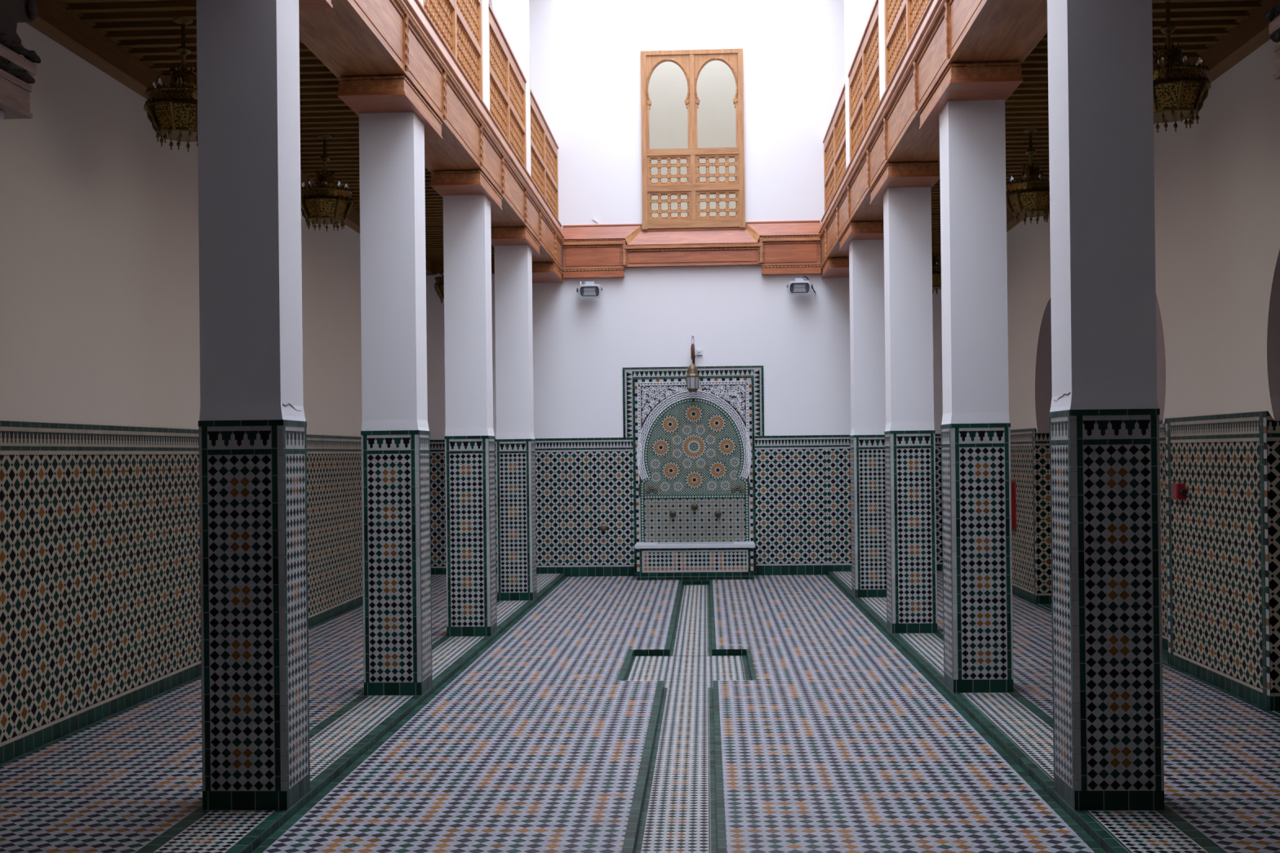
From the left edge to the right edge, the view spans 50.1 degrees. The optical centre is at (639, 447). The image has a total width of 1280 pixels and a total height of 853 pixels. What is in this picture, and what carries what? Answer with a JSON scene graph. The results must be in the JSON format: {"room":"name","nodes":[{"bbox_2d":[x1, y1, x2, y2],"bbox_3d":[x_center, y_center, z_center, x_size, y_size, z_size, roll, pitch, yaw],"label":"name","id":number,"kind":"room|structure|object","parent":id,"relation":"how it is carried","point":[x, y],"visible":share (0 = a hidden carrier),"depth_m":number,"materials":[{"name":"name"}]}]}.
{"room":"moroccan riad courtyard","nodes":[
{"label":"moroccan riad courtyard","id":0,"kind":"room"},
{"bbox_2d":[0,22,363,763],"bbox_3d":[-3.381,-2.426,8.356,0.258,8.300,19.550,-1,0,3],"label":"wall","id":1,"kind":"structure","parent":0,"point":[100,593],"depth_m":8.33,"materials":[{"name":"beige paint"}]},
{"bbox_2d":[26,0,494,275],"bbox_3d":[-2.426,-2.437,11.339,1.380,0.315,13.000,-1,0,3],"label":"ceiling","id":2,"kind":"structure","parent":0,"point":[135,42],"depth_m":8.60,"materials":[{"name":"brown wood"}]},
{"bbox_2d":[143,17,197,151],"bbox_3d":[-2.606,-2.079,7.822,0.436,0.727,0.436,-1,0,3],"label":"brass chandelier","id":3,"kind":"object","parent":2,"relation":"hanging from","point":[171,109],"visible":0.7,"depth_m":7.69,"materials":[{"name":"gold metal"}]},
{"bbox_2d":[300,134,353,231],"bbox_3d":[-2.461,-2.069,10.698,0.436,0.727,0.436,-1,0,3],"label":"brass chandelier","id":4,"kind":"object","parent":2,"relation":"hanging from","point":[322,202],"visible":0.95,"depth_m":10.58,"materials":[{"name":"gold metal"}]},
{"bbox_2d":[434,271,444,303],"bbox_3d":[-2.201,-2.049,16.082,0.436,0.727,0.436,-1,0,3],"label":"brass chandelier","id":5,"kind":"object","parent":2,"relation":"hanging from","point":[439,280],"visible":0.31,"depth_m":15.96,"materials":[{"name":"gold metal"}]},
{"bbox_2d":[529,60,737,218],"bbox_3d":[0.807,-4.679,19.251,7.130,3.800,0.100,-1,0,3],"label":"wall","id":6,"kind":"structure","parent":0,"point":[716,86],"depth_m":19.20,"materials":[{"name":"white paint"}]},
{"bbox_2d":[0,570,1279,852],"bbox_3d":[0.236,1.626,8.042,6.920,0.090,19.300,-1,0,3],"label":"floor","id":7,"kind":"structure","parent":0,"point":[762,713],"depth_m":7.24,"materials":[{"name":"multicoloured tile"}]},
{"bbox_2d":[195,0,310,810],"bbox_3d":[-1.749,-0.272,6.197,0.381,3.816,0.354,-1,0,3],"label":"column","id":8,"kind":"structure","parent":7,"relation":"on","point":[252,424],"depth_m":6.03,"materials":[{"name":"white paint"}]},
{"bbox_2d":[298,0,333,8],"bbox_3d":[-1.764,-2.243,6.205,0.423,0.123,1.218,-1,0,3],"label":"capital","id":9,"kind":"object","parent":8,"relation":"on","point":[303,4],"visible":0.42,"depth_m":6.74,"materials":[{"name":"brown wood"}]},
{"bbox_2d":[298,0,564,271],"bbox_3d":[-1.502,-2.585,11.550,0.474,0.590,12.209,-1,0,3],"label":"beam","id":10,"kind":"structure","parent":9,"relation":"on","point":[352,37],"depth_m":9.55,"materials":[{"name":"brown wood"}]},
{"bbox_2d":[422,0,483,100],"bbox_3d":[-1.440,-3.400,10.463,0.088,1.030,2.493,-1,0,3],"label":"lattice railing","id":11,"kind":"object","parent":10,"relation":"on","point":[461,20],"visible":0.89,"depth_m":10.95,"materials":[{"name":"brown wood"}]},
{"bbox_2d":[444,0,489,111],"bbox_3d":[-1.525,-4.506,11.895,0.354,3.254,0.348,-1,0,3],"label":"pillar","id":12,"kind":"structure","parent":10,"relation":"on","point":[485,3],"depth_m":11.87,"materials":[{"name":"white paint"}]},
{"bbox_2d":[488,3,526,168],"bbox_3d":[-1.303,-3.390,13.303,0.088,1.030,2.493,-1,0,3],"label":"lattice railing","id":13,"kind":"object","parent":10,"relation":"on","point":[508,80],"visible":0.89,"depth_m":13.26,"materials":[{"name":"brown wood"}]},
{"bbox_2d":[492,0,530,175],"bbox_3d":[-1.388,-4.495,14.734,0.354,3.254,0.348,-1,0,3],"label":"pillar","id":14,"kind":"structure","parent":10,"relation":"on","point":[512,15],"depth_m":14.56,"materials":[{"name":"white paint"}]},
{"bbox_2d":[529,88,558,218],"bbox_3d":[-1.158,-3.379,16.312,0.088,1.030,2.831,-1,0,3],"label":"lattice railing","id":15,"kind":"object","parent":10,"relation":"on","point":[544,146],"visible":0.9,"depth_m":16.27,"materials":[{"name":"brown wood"}]},
{"bbox_2d":[359,111,432,695],"bbox_3d":[-1.612,-0.262,9.037,0.381,3.816,0.354,-1,0,3],"label":"column","id":16,"kind":"structure","parent":7,"relation":"on","point":[395,433],"depth_m":8.87,"materials":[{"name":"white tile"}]},
{"bbox_2d":[337,75,442,139],"bbox_3d":[-1.627,-2.232,9.045,0.423,0.123,1.218,-1,0,3],"label":"capital","id":17,"kind":"object","parent":16,"relation":"on","point":[386,93],"visible":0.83,"depth_m":8.56,"materials":[{"name":"brown wood"}]},
{"bbox_2d":[443,194,497,636],"bbox_3d":[-1.475,-0.251,11.877,0.381,3.816,0.354,-1,0,3],"label":"column","id":18,"kind":"structure","parent":7,"relation":"on","point":[469,437],"depth_m":11.71,"materials":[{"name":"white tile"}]},
{"bbox_2d":[430,169,502,210],"bbox_3d":[-1.491,-2.222,11.885,0.423,0.123,1.218,-1,0,3],"label":"capital","id":19,"kind":"object","parent":18,"relation":"on","point":[471,182],"visible":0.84,"depth_m":11.34,"materials":[{"name":"brown wood"}]},
{"bbox_2d":[493,244,537,600],"bbox_3d":[-1.338,-0.241,14.716,0.381,3.816,0.354,-1,0,3],"label":"column","id":20,"kind":"structure","parent":7,"relation":"on","point":[515,441],"depth_m":14.55,"materials":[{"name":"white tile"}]},
{"bbox_2d":[490,226,540,255],"bbox_3d":[-1.354,-2.211,14.724,0.423,0.123,1.218,-1,0,3],"label":"capital","id":21,"kind":"object","parent":20,"relation":"on","point":[500,236],"visible":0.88,"depth_m":14.16,"materials":[{"name":"brown wood"}]},
{"bbox_2d":[622,365,764,580],"bbox_3d":[0.683,0.305,17.381,1.818,2.700,0.610,-1,0,3],"label":"fountain","id":22,"kind":"object","parent":7,"relation":"on","point":[694,453],"visible":1,"depth_m":17.66,"materials":[{"name":"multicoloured tile"}]},
{"bbox_2d":[848,239,886,597],"bbox_3d":[2.448,-0.284,14.616,0.381,3.816,0.354,-1,0,3],"label":"column","id":23,"kind":"structure","parent":7,"relation":"on","point":[866,257],"depth_m":14.45,"materials":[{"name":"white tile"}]},
{"bbox_2d":[839,221,884,250],"bbox_3d":[2.402,-2.255,14.626,0.439,0.123,1.218,-1,0,3],"label":"capital","id":24,"kind":"object","parent":23,"relation":"on","point":[860,230],"visible":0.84,"depth_m":14.07,"materials":[{"name":"brown wood"}]},
{"bbox_2d":[883,186,937,633],"bbox_3d":[2.310,-0.295,11.754,0.381,3.816,0.354,-1,0,3],"label":"column","id":25,"kind":"structure","parent":7,"relation":"on","point":[909,432],"depth_m":11.58,"materials":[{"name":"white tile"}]},
{"bbox_2d":[870,161,939,204],"bbox_3d":[2.265,-2.265,11.763,0.439,0.123,1.218,-1,0,3],"label":"capital","id":26,"kind":"object","parent":25,"relation":"on","point":[922,174],"visible":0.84,"depth_m":11.22,"materials":[{"name":"brown wood"}]},
{"bbox_2d":[939,99,1013,693],"bbox_3d":[2.172,-0.305,8.891,0.381,3.816,0.354,-1,0,3],"label":"column","id":27,"kind":"structure","parent":7,"relation":"on","point":[975,424],"depth_m":8.72,"materials":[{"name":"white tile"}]},
{"bbox_2d":[919,61,1022,129],"bbox_3d":[2.127,-2.276,8.900,0.439,0.123,1.218,-1,0,3],"label":"capital","id":28,"kind":"object","parent":27,"relation":"on","point":[977,81],"visible":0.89,"depth_m":8.40,"materials":[{"name":"brown wood"}]},
{"bbox_2d":[1047,0,1164,810],"bbox_3d":[2.034,-0.316,6.028,0.381,3.816,0.354,-1,0,3],"label":"column","id":29,"kind":"structure","parent":7,"relation":"on","point":[1104,412],"depth_m":5.86,"materials":[{"name":"white paint"}]},
{"bbox_3d":[1.989,-2.286,6.038,0.439,0.123,1.218,-1,0,3],"label":"capital","id":30,"kind":"object","parent":29,"relation":"on","visible":0},
{"bbox_2d":[818,0,1047,266],"bbox_3d":[2.231,-2.628,11.370,0.487,0.590,12.209,-1,0,3],"label":"beam","id":31,"kind":"structure","parent":30,"relation":"on","point":[947,33],"depth_m":9.55,"materials":[{"name":"brown wood"}]},
{"bbox_2d":[822,83,846,212],"bbox_3d":[2.327,-3.419,16.185,0.088,1.030,2.749,-1,0,3],"label":"lattice railing","id":32,"kind":"object","parent":31,"relation":"on","point":[834,140],"visible":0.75,"depth_m":16.15,"materials":[{"name":"brown wood"}]},
{"bbox_2d":[844,0,875,167],"bbox_3d":[2.394,-4.539,14.634,0.380,3.254,0.348,-1,0,3],"label":"pillar","id":33,"kind":"structure","parent":31,"relation":"on","point":[857,13],"depth_m":14.47,"materials":[{"name":"white paint"}]},
{"bbox_2d":[847,0,879,160],"bbox_3d":[2.184,-3.430,13.206,0.088,1.030,2.516,-1,0,3],"label":"lattice railing","id":34,"kind":"object","parent":31,"relation":"on","point":[863,74],"visible":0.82,"depth_m":13.17,"materials":[{"name":"brown wood"}]},
{"bbox_2d":[878,0,885,99],"bbox_3d":[2.256,-4.549,11.772,0.380,3.254,0.348,-1,0,3],"label":"pillar","id":35,"kind":"structure","parent":31,"relation":"on","point":[881,2],"depth_m":11.77,"materials":[{"name":"white paint"}]},
{"bbox_2d":[884,0,929,88],"bbox_3d":[2.046,-3.440,10.343,0.088,1.030,2.516,-1,0,3],"label":"lattice railing","id":36,"kind":"object","parent":31,"relation":"on","point":[902,17],"visible":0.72,"depth_m":10.95,"materials":[{"name":"brown wood"}]},
{"bbox_2d":[426,0,942,576],"bbox_3d":[0.765,-2.434,17.839,7.130,8.300,0.308,-1,0,3],"label":"wall","id":37,"kind":"structure","parent":0,"point":[585,55],"depth_m":17.71,"materials":[{"name":"white paint"}]},
{"bbox_2d":[532,262,563,283],"bbox_3d":[-1.231,-2.202,17.274,0.423,0.123,1.032,-1,0,3],"label":"capital","id":38,"kind":"object","parent":37,"relation":"attached to","point":[542,273],"visible":0.88,"depth_m":16.98,"materials":[{"name":"brown wood"}]},
{"bbox_2d":[576,281,602,298],"bbox_3d":[-0.643,-2.031,17.637,0.333,0.238,0.243,-1,0,3],"label":"floodlight","id":39,"kind":"object","parent":37,"relation":"attached to","point":[590,290],"visible":1,"depth_m":17.54,"materials":[{"name":"metal"}]},
{"bbox_2d":[600,524,606,531],"bbox_3d":[-0.474,1.038,17.718,0.088,0.090,0.043,-1,0,3],"label":"cap","id":40,"kind":"object","parent":37,"relation":"attached to","point":[603,527],"visible":1,"depth_m":17.71,"materials":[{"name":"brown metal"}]},
{"bbox_2d":[562,220,821,279],"bbox_3d":[0.659,-2.554,17.631,3.316,0.690,0.135,-1,0,3],"label":"beam","id":41,"kind":"structure","parent":37,"relation":"attached to","point":[588,247],"depth_m":17.61,"materials":[{"name":"red wood"}]},
{"bbox_2d":[685,335,699,391],"bbox_3d":[0.671,-1.074,17.501,0.170,0.730,0.389,-1,0,3],"label":"wall lantern","id":42,"kind":"object","parent":37,"relation":"attached to","point":[692,377],"visible":1,"depth_m":17.35,"materials":[{"name":"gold metal"}]},
{"bbox_2d":[640,48,745,229],"bbox_3d":[0.681,-3.976,17.695,1.321,2.305,0.095,-1,0,3],"label":"window","id":43,"kind":"structure","parent":37,"relation":"in","point":[691,62],"depth_m":17.66,"materials":[{"name":"brown wood"}]},
{"bbox_2d":[696,349,702,355],"bbox_3d":[0.765,-1.228,17.667,0.083,0.080,0.042,-1,0,3],"label":"switch box","id":44,"kind":"object","parent":37,"relation":"attached to","point":[699,352],"visible":1,"depth_m":17.65,"materials":[{"name":"white plastic"}]},
{"bbox_2d":[786,275,815,294],"bbox_3d":[2.062,-2.064,17.507,0.383,0.247,0.243,-1,0,3],"label":"floodlight","id":45,"kind":"object","parent":37,"relation":"attached to","point":[798,286],"visible":1,"depth_m":17.41,"materials":[{"name":"metal"}]},
{"bbox_2d":[821,257,848,278],"bbox_3d":[2.522,-2.245,17.114,0.439,0.123,0.992,-1,0,3],"label":"capital","id":46,"kind":"object","parent":37,"relation":"attached to","point":[833,267],"visible":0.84,"depth_m":16.82,"materials":[{"name":"brown wood"}]},
{"bbox_2d":[931,0,1279,266],"bbox_3d":[3.122,-2.502,11.072,1.350,0.315,13.000,-1,0,3],"label":"ceiling","id":47,"kind":"structure","parent":0,"point":[1223,33],"depth_m":8.54,"materials":[{"name":"brown wood"}]},
{"bbox_2d":[931,229,941,294],"bbox_3d":[3.330,-2.114,15.616,0.436,0.727,0.436,-1,0,3],"label":"brass chandelier","id":48,"kind":"object","parent":47,"relation":"hanging from","point":[936,268],"visible":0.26,"depth_m":15.47,"materials":[{"name":"gold metal"}]},
{"bbox_2d":[1005,128,1049,225],"bbox_3d":[3.071,-2.131,10.752,0.436,0.727,0.436,-1,0,3],"label":"brass chandelier","id":49,"kind":"object","parent":47,"relation":"hanging from","point":[1028,197],"visible":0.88,"depth_m":10.63,"materials":[{"name":"gold metal"}]},
{"bbox_2d":[1152,0,1211,133],"bbox_3d":[2.943,-2.143,7.625,0.436,0.727,0.436,-1,0,3],"label":"brass chandelier","id":50,"kind":"object","parent":47,"relation":"hanging from","point":[1180,86],"visible":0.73,"depth_m":7.49,"materials":[{"name":"gold metal"}]},
{"bbox_2d":[1006,39,1279,714],"bbox_3d":[3.852,-2.510,8.008,0.418,8.300,19.550,-1,0,3],"label":"wall","id":51,"kind":"structure","parent":0,"point":[1217,179],"depth_m":8.92,"materials":[{"name":"beige paint"}]},
{"bbox_2d":[1010,481,1016,528],"bbox_3d":[3.983,0.617,14.808,0.062,0.500,0.530,-1,0,3],"label":"box","id":52,"kind":"object","parent":51,"relation":"attached to","point":[1012,483],"visible":0.21,"depth_m":14.54,"materials":[{"name":"red paint"}]},
{"bbox_2d":[1171,483,1187,499],"bbox_3d":[3.718,0.302,9.426,0.066,0.110,0.190,-1,0,3],"label":"fire alarm","id":53,"kind":"object","parent":51,"relation":"attached to","point":[1179,491],"visible":1,"depth_m":9.39,"materials":[{"name":"red paint"}]},
{"bbox_2d":[1179,488,1187,494],"bbox_3d":[3.715,0.302,9.371,0.034,0.036,0.080,-1,0,3],"label":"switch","id":54,"kind":"object","parent":53,"relation":"attached to","point":[1182,491],"depth_m":9.33,"materials":[{"name":"plastic"}]},
{"bbox_3d":[0.025,-0.493,4.180,6.920,4.320,0.550,-1,0,3],"label":"wall","id":55,"kind":"structure","parent":0,"visible":0},
{"bbox_2d":[0,0,40,119],"bbox_3d":[-2.502,-1.551,4.907,0.386,0.650,1.150,-1,0,3],"label":"bracket","id":56,"kind":"object","parent":55,"relation":"attached to","point":[16,71],"visible":1,"depth_m":5.12,"materials":[{"name":"brown wood"}]},
{"bbox_2d":[0,43,36,75],"bbox_3d":[-2.518,-1.448,4.797,0.362,0.043,0.930,-1,0,3],"label":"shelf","id":57,"kind":"object","parent":56,"relation":"attached to","point":[11,56],"depth_m":5.11,"materials":[{"name":"brown wood"}]},
{"bbox_2d":[1263,1,1279,79],"bbox_3d":[2.461,-1.644,4.668,0.386,0.650,1.150,-1,0,3],"label":"bracket","id":58,"kind":"object","parent":55,"relation":"attached to","point":[1274,25],"visible":1,"depth_m":4.98,"materials":[{"name":"brown wood"}]},
{"bbox_2d":[1268,15,1279,35],"bbox_3d":[2.469,-1.541,4.557,0.362,0.043,0.930,-1,0,3],"label":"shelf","id":59,"kind":"object","parent":58,"relation":"attached to","point":[1274,25],"depth_m":4.98,"materials":[{"name":"brown wood"}]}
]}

